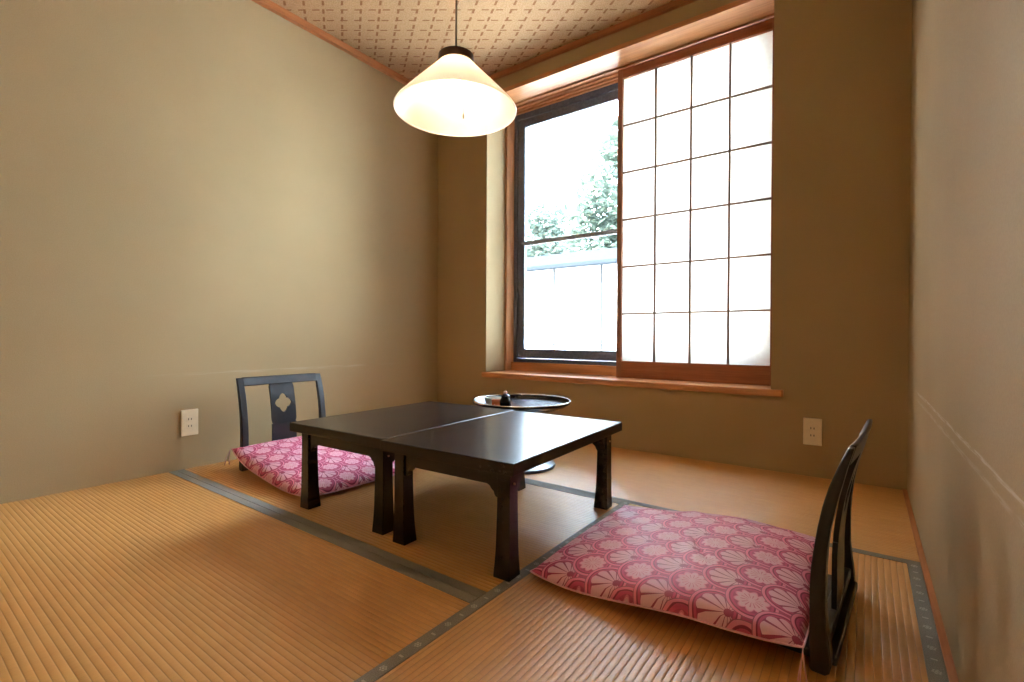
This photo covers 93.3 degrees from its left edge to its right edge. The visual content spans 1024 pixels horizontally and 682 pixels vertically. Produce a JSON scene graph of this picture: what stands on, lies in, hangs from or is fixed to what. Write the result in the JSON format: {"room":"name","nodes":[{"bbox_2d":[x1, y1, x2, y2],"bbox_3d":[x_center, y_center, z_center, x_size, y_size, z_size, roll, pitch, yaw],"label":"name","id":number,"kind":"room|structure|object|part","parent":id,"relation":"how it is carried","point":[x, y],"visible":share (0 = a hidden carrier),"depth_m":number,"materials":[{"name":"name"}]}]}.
{"room":"traditional dwelling","nodes":[
{"label":"traditional dwelling","id":0,"kind":"room"},
{"bbox_2d":[0,0,437,503],"bbox_3d":[-1.411,-0.585,2.629,0.120,2.507,3.540,1,1,36],"label":"wall","id":1,"kind":"structure","parent":0,"point":[197,197],"depth_m":2.33,"materials":[{"name":"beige paint"}]},
{"bbox_2d":[181,409,197,436],"bbox_3d":[-1.557,0.393,2.335,0.008,0.126,0.075,1,1,36],"label":"wall socket","id":2,"kind":"object","parent":1,"relation":"attached to","point":[189,418],"visible":1,"depth_m":2.33,"materials":[{"name":"beige plastic"}]},
{"bbox_2d":[187,423,192,428],"bbox_3d":[-1.554,0.410,2.333,0.001,0.025,0.026,1,1,36],"label":"outlet","id":3,"kind":"object","parent":2,"relation":"attached to","point":[189,425],"depth_m":2.33,"materials":[{"name":"beige plastic"}]},
{"bbox_2d":[187,416,192,421],"bbox_3d":[-1.554,0.377,2.333,0.001,0.025,0.026,1,1,36],"label":"outlet","id":4,"kind":"object","parent":2,"relation":"attached to","point":[189,418],"depth_m":2.33,"materials":[{"name":"beige plastic"}]},
{"bbox_2d":[252,0,410,84],"bbox_3d":[-1.434,-1.818,2.454,0.030,0.038,3.000,1,1,36],"label":"trim","id":5,"kind":"structure","parent":1,"relation":"attached to","point":[273,7],"depth_m":2.90,"materials":[{"name":"red wood"}]},
{"bbox_2d":[271,0,674,80],"bbox_3d":[-0.234,-1.866,1.762,3.022,0.080,3.540,1,1,36],"label":"ceiling","id":6,"kind":"structure","parent":0,"point":[407,37],"depth_m":2.80,"materials":[{"name":"wood"}]},
{"bbox_2d":[393,0,516,136],"bbox_3d":[-0.203,-1.318,1.767,0.446,1.014,0.446,1,1,36],"label":"pendant lamp","id":7,"kind":"object","parent":6,"relation":"hanging from","point":[453,96],"visible":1,"depth_m":1.84,"materials":[{"name":"white glass"}]},
{"bbox_3d":[-0.205,-0.928,1.770,0.446,0.178,0.446,1,1,36],"label":"lamp shade","id":8,"kind":"part","parent":7,"relation":"part of","materials":[{"name":"white glass"}]},
{"bbox_3d":[-0.203,-1.424,1.766,0.007,0.756,0.007,1,1,36],"label":"cord","id":9,"kind":"part","parent":7,"relation":"part of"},
{"bbox_3d":[-0.205,-0.927,1.770,0.064,0.088,0.064,1,1,36],"label":"bulb","id":10,"kind":"part","parent":7,"relation":"part of","materials":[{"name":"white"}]},
{"bbox_2d":[437,0,911,489],"bbox_3d":[0.681,-0.578,3.031,2.782,2.507,0.420,1,1,36],"label":"wall","id":11,"kind":"structure","parent":0,"point":[842,96],"depth_m":2.26,"materials":[{"name":"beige paint"}]},
{"bbox_2d":[504,119,514,370],"bbox_3d":[0.016,-0.732,3.648,0.020,1.900,0.208,1,1,36],"label":"trim","id":12,"kind":"structure","parent":11,"relation":"attached to","point":[509,130],"depth_m":3.58,"materials":[{"name":"brown wood"}]},
{"bbox_2d":[511,362,615,375],"bbox_3d":[0.742,0.211,3.158,1.787,0.096,0.148,1,1,36],"label":"trim","id":13,"kind":"structure","parent":11,"relation":"attached to","point":[518,366],"depth_m":3.34,"materials":[{"name":"brown wood"}]},
{"bbox_2d":[513,83,617,365],"bbox_3d":[0.752,-0.756,3.157,1.747,1.838,0.112,1,1,36],"label":"window","id":14,"kind":"structure","parent":11,"relation":"in","point":[608,94],"depth_m":3.55,"materials":[{"name":"metal"}]},
{"bbox_3d":[0.413,-0.718,3.356,0.791,0.030,0.017,1,1,36],"label":"rail","id":15,"kind":"part","parent":14,"relation":"part of","materials":[{"name":"brown wood"}]},
{"bbox_2d":[489,0,696,80],"bbox_3d":[0.555,-1.814,2.842,2.722,0.032,0.026,1,1,36],"label":"trim","id":16,"kind":"structure","parent":11,"relation":"attached to","point":[673,5],"depth_m":2.87,"materials":[{"name":"red wood"}]},
{"bbox_2d":[482,370,783,396],"bbox_3d":[0.621,0.243,2.972,1.871,0.034,0.292,1,1,36],"label":"trim","id":17,"kind":"structure","parent":11,"relation":"attached to","point":[744,389],"depth_m":2.75,"materials":[{"name":"brown wood"}]},
{"bbox_2d":[616,17,773,385],"bbox_3d":[1.015,-0.721,2.755,0.878,1.900,0.030,1,1,36],"label":"screen","id":18,"kind":"object","parent":17,"relation":"on","point":[695,167],"visible":0.82,"depth_m":2.73,"materials":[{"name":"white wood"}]},
{"bbox_3d":[1.013,0.177,2.760,0.821,0.102,0.029,1,1,36],"label":"rail","id":19,"kind":"part","parent":18,"relation":"part of","materials":[{"name":"brown wood"}]},
{"bbox_3d":[1.022,-1.643,2.747,0.821,0.056,0.029,1,1,36],"label":"rail","id":20,"kind":"part","parent":18,"relation":"part of","materials":[{"name":"brown wood"}]},
{"bbox_2d":[503,0,773,115],"bbox_3d":[0.668,-1.696,3.030,1.787,0.040,0.430,1,1,36],"label":"trim","id":21,"kind":"structure","parent":11,"relation":"attached to","point":[599,70],"depth_m":2.85,"materials":[{"name":"brown wood"}]},
{"bbox_2d":[803,417,821,445],"bbox_3d":[1.396,0.422,2.246,0.075,0.126,0.008,1,1,36],"label":"wall socket","id":22,"kind":"object","parent":11,"relation":"attached to","point":[812,427],"visible":1,"depth_m":2.24,"materials":[{"name":"beige plastic"}]},
{"bbox_2d":[809,432,815,437],"bbox_3d":[1.394,0.438,2.244,0.026,0.025,0.001,1,1,36],"label":"outlet","id":23,"kind":"object","parent":22,"relation":"attached to","point":[811,434],"depth_m":2.24,"materials":[{"name":"beige plastic"}]},
{"bbox_2d":[809,425,815,430],"bbox_3d":[1.394,0.405,2.243,0.026,0.025,0.001,1,1,36],"label":"outlet","id":24,"kind":"object","parent":22,"relation":"attached to","point":[811,427],"depth_m":2.24,"materials":[{"name":"beige plastic"}]},
{"bbox_2d":[907,0,1023,681],"bbox_3d":[0.931,-0.561,0.915,0.120,2.507,3.540,1,1,36],"label":"wall","id":25,"kind":"structure","parent":0,"point":[965,434],"depth_m":0.83,"materials":[{"name":"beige paint"}]},
{"bbox_2d":[902,489,958,681],"bbox_3d":[0.882,0.663,0.980,0.014,0.058,2.660,1,1,36],"label":"trim","id":26,"kind":"structure","parent":25,"relation":"attached to","point":[945,648],"depth_m":1.17,"materials":[{"name":"red wood"}]},
{"bbox_3d":[-0.247,0.698,1.781,3.022,0.035,3.540,1,1,36],"label":"floor","id":27,"kind":"structure","parent":0,"visible":0},
{"bbox_2d":[0,471,477,681],"bbox_3d":[-1.112,0.651,1.366,1.874,0.056,0.928,1,1,36],"label":"mat","id":28,"kind":"object","parent":27,"relation":"on","point":[173,576],"visible":1,"depth_m":1.19,"materials":[{"name":"wicker"}]},
{"bbox_2d":[176,459,621,597],"bbox_3d":[-0.582,0.648,2.091,1.874,0.056,0.868,1,1,36],"label":"mat","id":29,"kind":"object","parent":27,"relation":"on","point":[455,518],"visible":0.61,"depth_m":1.72,"materials":[{"name":"wicker"}]},
{"bbox_2d":[236,373,325,470],"bbox_3d":[-1.026,0.398,2.373,0.438,0.440,0.440,1,1,36],"label":"chair","id":30,"kind":"object","parent":29,"relation":"on","point":[278,384],"visible":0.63,"depth_m":2.45,"materials":[{"name":"black paint"}]},
{"bbox_3d":[-1.189,0.196,2.491,0.032,0.041,0.389,1,1,36],"label":"rail","id":31,"kind":"part","parent":30,"relation":"part of","materials":[{"name":"black paint"}]},
{"bbox_2d":[224,436,415,495],"bbox_3d":[-0.874,0.555,2.287,0.681,0.119,0.632,1,1,37],"label":"seat cushion","id":32,"kind":"object","parent":29,"relation":"on","point":[278,463],"visible":0.54,"depth_m":2.13,"materials":[{"name":"fabric"}]},
{"bbox_2d":[290,401,513,534],"bbox_3d":[-0.410,0.463,1.970,0.512,0.320,0.746,1,1,34],"label":"table","id":33,"kind":"object","parent":29,"relation":"on","point":[362,432],"visible":0.62,"depth_m":1.78,"materials":[{"name":"brown wood"}]},
{"bbox_3d":[-0.756,0.479,1.816,0.053,0.286,0.053,1,1,34],"label":"leg","id":34,"kind":"part","parent":33,"relation":"part of","materials":[{"name":"brown wood"}]},
{"bbox_3d":[-0.422,0.483,1.591,0.053,0.286,0.053,1,1,34],"label":"leg","id":35,"kind":"part","parent":33,"relation":"part of","materials":[{"name":"brown wood"}]},
{"bbox_2d":[380,411,621,581],"bbox_3d":[0.005,0.468,1.671,0.497,0.320,0.746,1,1,34],"label":"table","id":36,"kind":"object","parent":29,"relation":"on","point":[497,450],"visible":1,"depth_m":1.48,"materials":[{"name":"brown wood"}]},
{"bbox_3d":[-0.336,0.484,1.514,0.053,0.286,0.053,1,1,34],"label":"leg","id":37,"kind":"part","parent":36,"relation":"part of","materials":[{"name":"brown wood"}]},
{"bbox_3d":[-0.014,0.487,1.297,0.053,0.286,0.053,1,1,34],"label":"leg","id":38,"kind":"part","parent":36,"relation":"part of","materials":[{"name":"brown wood"}]},
{"bbox_3d":[0.023,0.482,2.046,0.053,0.286,0.053,1,1,34],"label":"leg","id":39,"kind":"part","parent":36,"relation":"part of","materials":[{"name":"brown wood"}]},
{"bbox_3d":[0.174,0.373,1.557,0.016,0.061,0.606,1,1,34],"label":"rail","id":40,"kind":"part","parent":36,"relation":"part of","materials":[{"name":"brown wood"}]},
{"bbox_3d":[0.345,0.485,1.829,0.053,0.286,0.053,1,1,34],"label":"leg","id":41,"kind":"part","parent":36,"relation":"part of","materials":[{"name":"brown wood"}]},
{"bbox_2d":[353,502,948,681],"bbox_3d":[0.261,0.661,0.900,0.892,0.056,1.796,1,1,36],"label":"mat","id":42,"kind":"object","parent":27,"relation":"on","point":[528,627],"visible":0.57,"depth_m":1.02,"materials":[{"name":"wicker"}]},
{"bbox_2d":[530,505,815,681],"bbox_3d":[0.477,0.580,1.335,0.631,0.096,0.655,1,1,36],"label":"seat cushion","id":43,"kind":"object","parent":42,"relation":"on","point":[750,578],"visible":0.95,"depth_m":1.18,"materials":[{"name":"fabric"}]},
{"bbox_2d":[774,419,872,675],"bbox_3d":[0.607,0.414,1.192,0.438,0.440,0.440,1,1,40],"label":"chair","id":44,"kind":"object","parent":42,"relation":"on","point":[832,597],"visible":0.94,"depth_m":0.94,"materials":[{"name":"black paint"}]},
{"bbox_3d":[0.728,0.590,1.090,0.024,0.024,0.389,1,1,40],"label":"rail","id":45,"kind":"part","parent":44,"relation":"part of","materials":[{"name":"black paint"}]},
{"bbox_3d":[0.762,0.216,1.060,0.032,0.041,0.389,1,1,40],"label":"rail","id":46,"kind":"part","parent":44,"relation":"part of","materials":[{"name":"black paint"}]},
{"bbox_2d":[525,444,920,565],"bbox_3d":[0.702,0.654,2.225,1.746,0.056,0.862,1,1,36],"label":"mat","id":47,"kind":"object","parent":27,"relation":"on","point":[881,527],"visible":0.67,"depth_m":2.01,"materials":[{"name":"wicker"}]},
{"bbox_2d":[472,394,570,473],"bbox_3d":[0.047,0.458,2.427,0.495,0.328,0.495,1,1,36],"label":"stand","id":48,"kind":"object","parent":47,"relation":"on","point":[533,403],"visible":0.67,"depth_m":2.40,"materials":[{"name":"black paint"}]},
{"bbox_2d":[485,396,500,404],"bbox_3d":[-0.087,0.300,2.419,0.100,0.034,0.100,1,1,36],"label":"glass dish","id":49,"kind":"object","parent":48,"relation":"on","point":[487,399],"visible":0.38,"depth_m":2.40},
{"bbox_2d":[491,399,499,405],"bbox_3d":[-0.070,0.301,2.354,0.055,0.033,0.039,0,0,11],"label":"box","id":50,"kind":"object","parent":48,"relation":"on","point":[494,401],"visible":0.57,"depth_m":2.34,"materials":[{"name":"brown wood"}]},
{"bbox_2d":[500,391,510,405],"bbox_3d":[-0.033,0.279,2.332,0.054,0.078,0.054,1,1,36],"label":"lidded jar","id":51,"kind":"object","parent":48,"relation":"on","point":[505,400],"visible":0.87,"depth_m":2.31,"materials":[{"name":"black ceramic"}]},
{"bbox_2d":[473,395,570,412],"bbox_3d":[0.048,0.312,2.426,0.492,0.028,0.492,1,1,36],"label":"tray","id":52,"kind":"object","parent":48,"relation":"on","point":[524,403],"depth_m":2.46,"materials":[{"name":"grey paint"}]},
{"label":"outside","id":53,"kind":"structure","parent":0,"visible":0},
{"bbox_3d":[11.367,1.221,20.020,60.000,0.150,39.550,1,1,36],"label":"ground","id":54,"kind":"structure","parent":53,"visible":0},
{"bbox_2d":[526,192,587,257],"bbox_3d":[1.208,-2.784,22.005,5.426,7.752,3.482,1,1,36],"label":"leafy tree","id":55,"kind":"object","parent":54,"relation":"on","point":[539,230],"visible":0.32,"depth_m":21.28,"materials":[{"name":"green plant"}]},
{"bbox_2d":[526,247,616,350],"bbox_3d":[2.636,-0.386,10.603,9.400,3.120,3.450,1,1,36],"label":"fence","id":56,"kind":"object","parent":54,"relation":"on","point":[571,298],"visible":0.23,"depth_m":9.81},
{"bbox_3d":[0.867,-0.158,10.052,0.036,2.655,0.030,1,1,36],"label":"post","id":57,"kind":"part","parent":56,"relation":"part of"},
{"bbox_3d":[1.739,-0.149,9.414,0.036,2.655,0.030,1,1,36],"label":"post","id":58,"kind":"part","parent":56,"relation":"part of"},
{"bbox_2d":[559,116,617,252],"bbox_3d":[3.594,-3.181,16.185,4.813,8.652,3.584,1,1,36],"label":"leafy tree","id":59,"kind":"object","parent":54,"relation":"on","point":[608,221],"visible":0.23,"depth_m":15.96,"materials":[{"name":"green plant"}]}
]}

